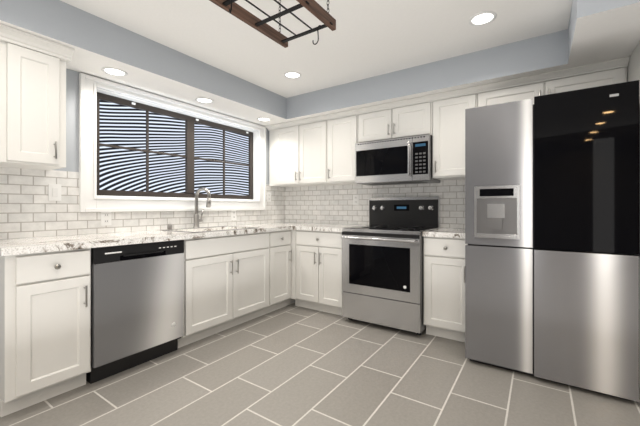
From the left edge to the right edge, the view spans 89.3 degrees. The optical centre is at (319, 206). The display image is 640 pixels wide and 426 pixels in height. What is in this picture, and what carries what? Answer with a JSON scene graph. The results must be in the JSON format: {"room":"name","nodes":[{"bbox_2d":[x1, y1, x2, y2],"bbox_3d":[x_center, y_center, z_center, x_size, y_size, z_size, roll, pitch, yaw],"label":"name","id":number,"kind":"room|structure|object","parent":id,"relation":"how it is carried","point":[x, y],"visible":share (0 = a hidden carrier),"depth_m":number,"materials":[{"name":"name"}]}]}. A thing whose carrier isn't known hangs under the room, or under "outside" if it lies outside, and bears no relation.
{"room":"kitchen","nodes":[
{"label":"kitchen","id":0,"kind":"room"},
{"bbox_2d":[12,68,280,238],"bbox_3d":[-2.469,-0.080,1.678,0.150,2.400,7.150,0,0,34],"label":"wall","id":1,"kind":"structure","parent":0,"point":[72,120],"depth_m":2.44,"materials":[{"name":"paint"}]},
{"bbox_2d":[0,24,74,170],"bbox_3d":[-1.890,-0.644,2.028,0.408,0.768,0.460,0,0,34],"label":"upper cabinet","id":2,"kind":"object","parent":1,"relation":"attached to","point":[32,101],"depth_m":1.98,"materials":[{"name":"white wood"}]},
{"bbox_2d":[0,167,283,238],"bbox_3d":[-1.493,-0.040,2.979,0.008,0.499,3.600,0,0,34],"label":"tile backsplash","id":3,"kind":"structure","parent":1,"relation":"attached to","point":[28,209],"depth_m":2.41,"materials":[{"name":"white tile"}]},
{"bbox_2d":[48,184,60,200],"bbox_3d":[-1.914,-0.105,2.340,0.010,0.120,0.075,0,0,34],"label":"switch plate","id":4,"kind":"object","parent":3,"relation":"attached to","point":[54,192],"visible":1,"depth_m":2.33,"materials":[{"name":"white plastic"}]},
{"bbox_2d":[101,212,110,225],"bbox_3d":[-1.727,0.090,2.618,0.008,0.120,0.075,0,0,34],"label":"electrical outlet plate","id":5,"kind":"object","parent":3,"relation":"attached to","point":[105,218],"visible":0.96,"depth_m":2.61,"materials":[{"name":"white plastic"}]},
{"bbox_2d":[231,210,235,219],"bbox_3d":[-0.987,0.090,3.711,0.008,0.120,0.075,0,0,34],"label":"electrical outlet plate","id":6,"kind":"object","parent":3,"relation":"attached to","point":[233,215],"visible":0.9,"depth_m":3.70,"materials":[{"name":"white plastic"}]},
{"bbox_2d":[267,192,270,201],"bbox_3d":[-0.659,-0.130,4.196,0.008,0.120,0.075,0,0,34],"label":"electrical outlet plate","id":7,"kind":"object","parent":3,"relation":"attached to","point":[268,196],"visible":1,"depth_m":4.19,"materials":[{"name":"white plastic"}]},
{"bbox_2d":[79,73,265,211],"bbox_3d":[-1.305,-0.489,3.326,0.139,1.058,2.015,0,0,34],"label":"window","id":8,"kind":"structure","parent":1,"relation":"in","point":[90,200],"depth_m":2.99,"materials":[{"name":"white"}]},
{"bbox_2d":[0,230,294,416],"bbox_3d":[-1.039,0.685,3.059,0.662,0.870,2.951,0,0,34],"label":"base cabinet","id":9,"kind":"object","parent":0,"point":[230,281],"depth_m":1.94,"materials":[{"name":"white wood"}]},
{"bbox_2d":[0,222,295,255],"bbox_3d":[-1.051,0.230,3.051,0.639,0.040,2.966,0,0,34],"label":"countertop","id":10,"kind":"structure","parent":9,"relation":"on","point":[15,246],"depth_m":2.23,"materials":[{"name":"white stone"}]},
{"bbox_2d":[193,187,210,227],"bbox_3d":[-1.165,0.007,3.203,0.202,0.406,0.111,0,0,34],"label":"faucet","id":11,"kind":"object","parent":10,"relation":"on","point":[197,220],"visible":0.96,"depth_m":3.20,"materials":[{"name":"silver metal"}]},
{"bbox_2d":[164,226,257,232],"bbox_3d":[-1.018,0.331,3.080,0.456,0.250,0.736,0,0,34],"label":"sink basin","id":12,"kind":"object","parent":10,"relation":"in","point":[210,227],"visible":0.19,"depth_m":3.01,"materials":[{"name":"silver metal"}]},
{"bbox_2d":[60,0,571,97],"bbox_3d":[0.449,-1.330,-0.389,7.300,0.100,7.300,0,0,34],"label":"ceiling","id":13,"kind":"structure","parent":0,"point":[365,39],"depth_m":2.38,"materials":[{"name":"paint"}]},
{"bbox_2d":[209,0,335,47],"bbox_3d":[-0.375,-1.072,1.332,0.357,0.421,1.125,0,0,34],"label":"pot rack","id":14,"kind":"object","parent":13,"relation":"hanging from","point":[315,9],"visible":1,"depth_m":1.62,"materials":[{"name":"brown wood"}]},
{"bbox_2d":[284,71,300,78],"bbox_3d":[-0.266,-1.276,3.139,0.170,0.008,0.170,0,0,34],"label":"recessed light","id":15,"kind":"object","parent":13,"relation":"in","point":[292,75],"visible":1,"depth_m":3.14,"materials":[{"name":"white"}]},
{"bbox_2d":[469,11,496,25],"bbox_3d":[1.103,-1.276,2.200,0.170,0.008,0.170,0,0,34],"label":"recessed light","id":16,"kind":"object","parent":13,"relation":"in","point":[482,18],"visible":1,"depth_m":2.19,"materials":[{"name":"white"}]},
{"bbox_2d":[0,303,639,425],"bbox_3d":[0.449,1.170,-0.389,7.300,0.100,7.300,0,0,34],"label":"floor","id":17,"kind":"structure","parent":0,"point":[291,365],"depth_m":1.99,"materials":[{"name":"tile"}]},
{"bbox_2d":[86,240,183,383],"bbox_3d":[-1.469,0.687,2.420,0.614,0.866,0.612,0,0,34],"label":"dishwasher","id":18,"kind":"object","parent":17,"relation":"on","point":[137,304],"visible":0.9,"depth_m":2.20,"materials":[{"name":"silver metal"}]},
{"bbox_2d":[291,230,466,341],"bbox_3d":[0.599,0.685,3.333,1.850,0.870,0.661,0,0,34],"label":"base cabinet","id":19,"kind":"object","parent":17,"relation":"on","point":[316,273],"visible":0.67,"depth_m":2.83,"materials":[{"name":"white wood"}]},
{"bbox_2d":[341,197,439,334],"bbox_3d":[0.700,0.507,3.207,0.766,1.225,0.740,0,0,34],"label":"range","id":20,"kind":"object","parent":17,"relation":"on","point":[383,267],"visible":0.98,"depth_m":2.98,"materials":[{"name":"silver metal"}]},
{"bbox_2d":[465,80,638,401],"bbox_3d":[1.659,0.202,2.433,0.904,1.837,0.910,0,0,34],"label":"refrigerator","id":21,"kind":"object","parent":17,"relation":"on","point":[551,236],"visible":1,"depth_m":2.01,"materials":[{"name":"silver metal"}]},
{"bbox_2d":[627,41,639,386],"bbox_3d":[2.144,0.046,2.230,0.022,2.148,0.756,0,0,34],"label":"end panel","id":22,"kind":"object","parent":17,"relation":"on","point":[633,70],"visible":0.06,"depth_m":2.01,"materials":[{"name":"white wood"}]},
{"bbox_2d":[0,0,639,125],"bbox_3d":[0.449,-1.155,-0.389,7.000,0.250,7.000,0,0,34],"label":"soffit","id":23,"kind":"structure","parent":0,"point":[597,31],"depth_m":2.52,"materials":[{"name":"paint"}]},
{"bbox_2d":[101,67,127,76],"bbox_3d":[-1.562,-1.026,2.464,0.170,0.008,0.170,0,0,34],"label":"recessed light","id":24,"kind":"object","parent":23,"relation":"in","point":[112,71],"visible":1,"depth_m":2.46,"materials":[{"name":"white"}]},
{"bbox_2d":[195,97,213,103],"bbox_3d":[-1.115,-1.026,3.125,0.170,0.008,0.170,0,0,34],"label":"recessed light","id":25,"kind":"object","parent":23,"relation":"in","point":[204,100],"visible":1,"depth_m":3.12,"materials":[{"name":"white"}]},
{"bbox_2d":[257,117,270,121],"bbox_3d":[-0.656,-1.026,3.802,0.170,0.008,0.170,0,0,34],"label":"recessed light","id":26,"kind":"object","parent":23,"relation":"in","point":[264,119],"visible":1,"depth_m":3.80,"materials":[{"name":"white"}]},
{"bbox_2d":[292,223,364,231],"bbox_3d":[0.138,0.230,3.641,0.641,0.040,0.656,0,0,34],"label":"countertop","id":27,"kind":"structure","parent":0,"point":[299,226],"depth_m":3.49,"materials":[{"name":"white stone"}]},
{"bbox_2d":[422,228,464,237],"bbox_3d":[1.210,0.230,2.927,0.383,0.040,0.638,0,0,34],"label":"countertop","id":28,"kind":"structure","parent":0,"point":[439,232],"depth_m":2.72,"materials":[{"name":"white stone"}]},
{"bbox_3d":[2.454,-0.080,2.572,7.000,2.400,0.150,0,0,34],"label":"wall","id":29,"kind":"structure","parent":0,"visible":0},
{"bbox_2d":[284,179,464,227],"bbox_3d":[0.538,-0.040,3.773,2.460,0.499,0.008,0,0,34],"label":"tile backsplash","id":30,"kind":"structure","parent":29,"relation":"attached to","point":[330,204],"depth_m":3.85,"materials":[{"name":"white tile"}]},
{"bbox_2d":[353,195,358,204],"bbox_3d":[0.426,-0.085,3.839,0.075,0.120,0.008,0,0,34],"label":"electrical outlet plate","id":31,"kind":"object","parent":30,"relation":"attached to","point":[355,199],"visible":1,"depth_m":3.84,"materials":[{"name":"white plastic"}]},
{"bbox_2d":[265,57,629,186],"bbox_3d":[0.822,-0.649,3.335,3.402,0.758,0.408,0,0,34],"label":"upper cabinet","id":32,"kind":"object","parent":29,"relation":"attached to","point":[316,151],"visible":0.85,"depth_m":3.17,"materials":[{"name":"white wood"}]},
{"bbox_2d":[355,134,439,185],"bbox_3d":[0.786,-0.456,3.333,0.766,0.428,0.451,0,0,34],"label":"over-the-range microwave","id":33,"kind":"object","parent":32,"relation":"attached to","point":[401,161],"visible":1,"depth_m":3.17,"materials":[{"name":"silver metal"}]},
{"label":"outside","id":34,"kind":"structure","parent":0,"visible":0},
{"bbox_2d":[100,100,248,195],"bbox_3d":[-1.375,-0.515,3.373,0.010,0.970,1.895,0,0,34],"label":"window blinds","id":35,"kind":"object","parent":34,"point":[122,169],"depth_m":3.15,"materials":[{"name":"white plastic"}]}
]}

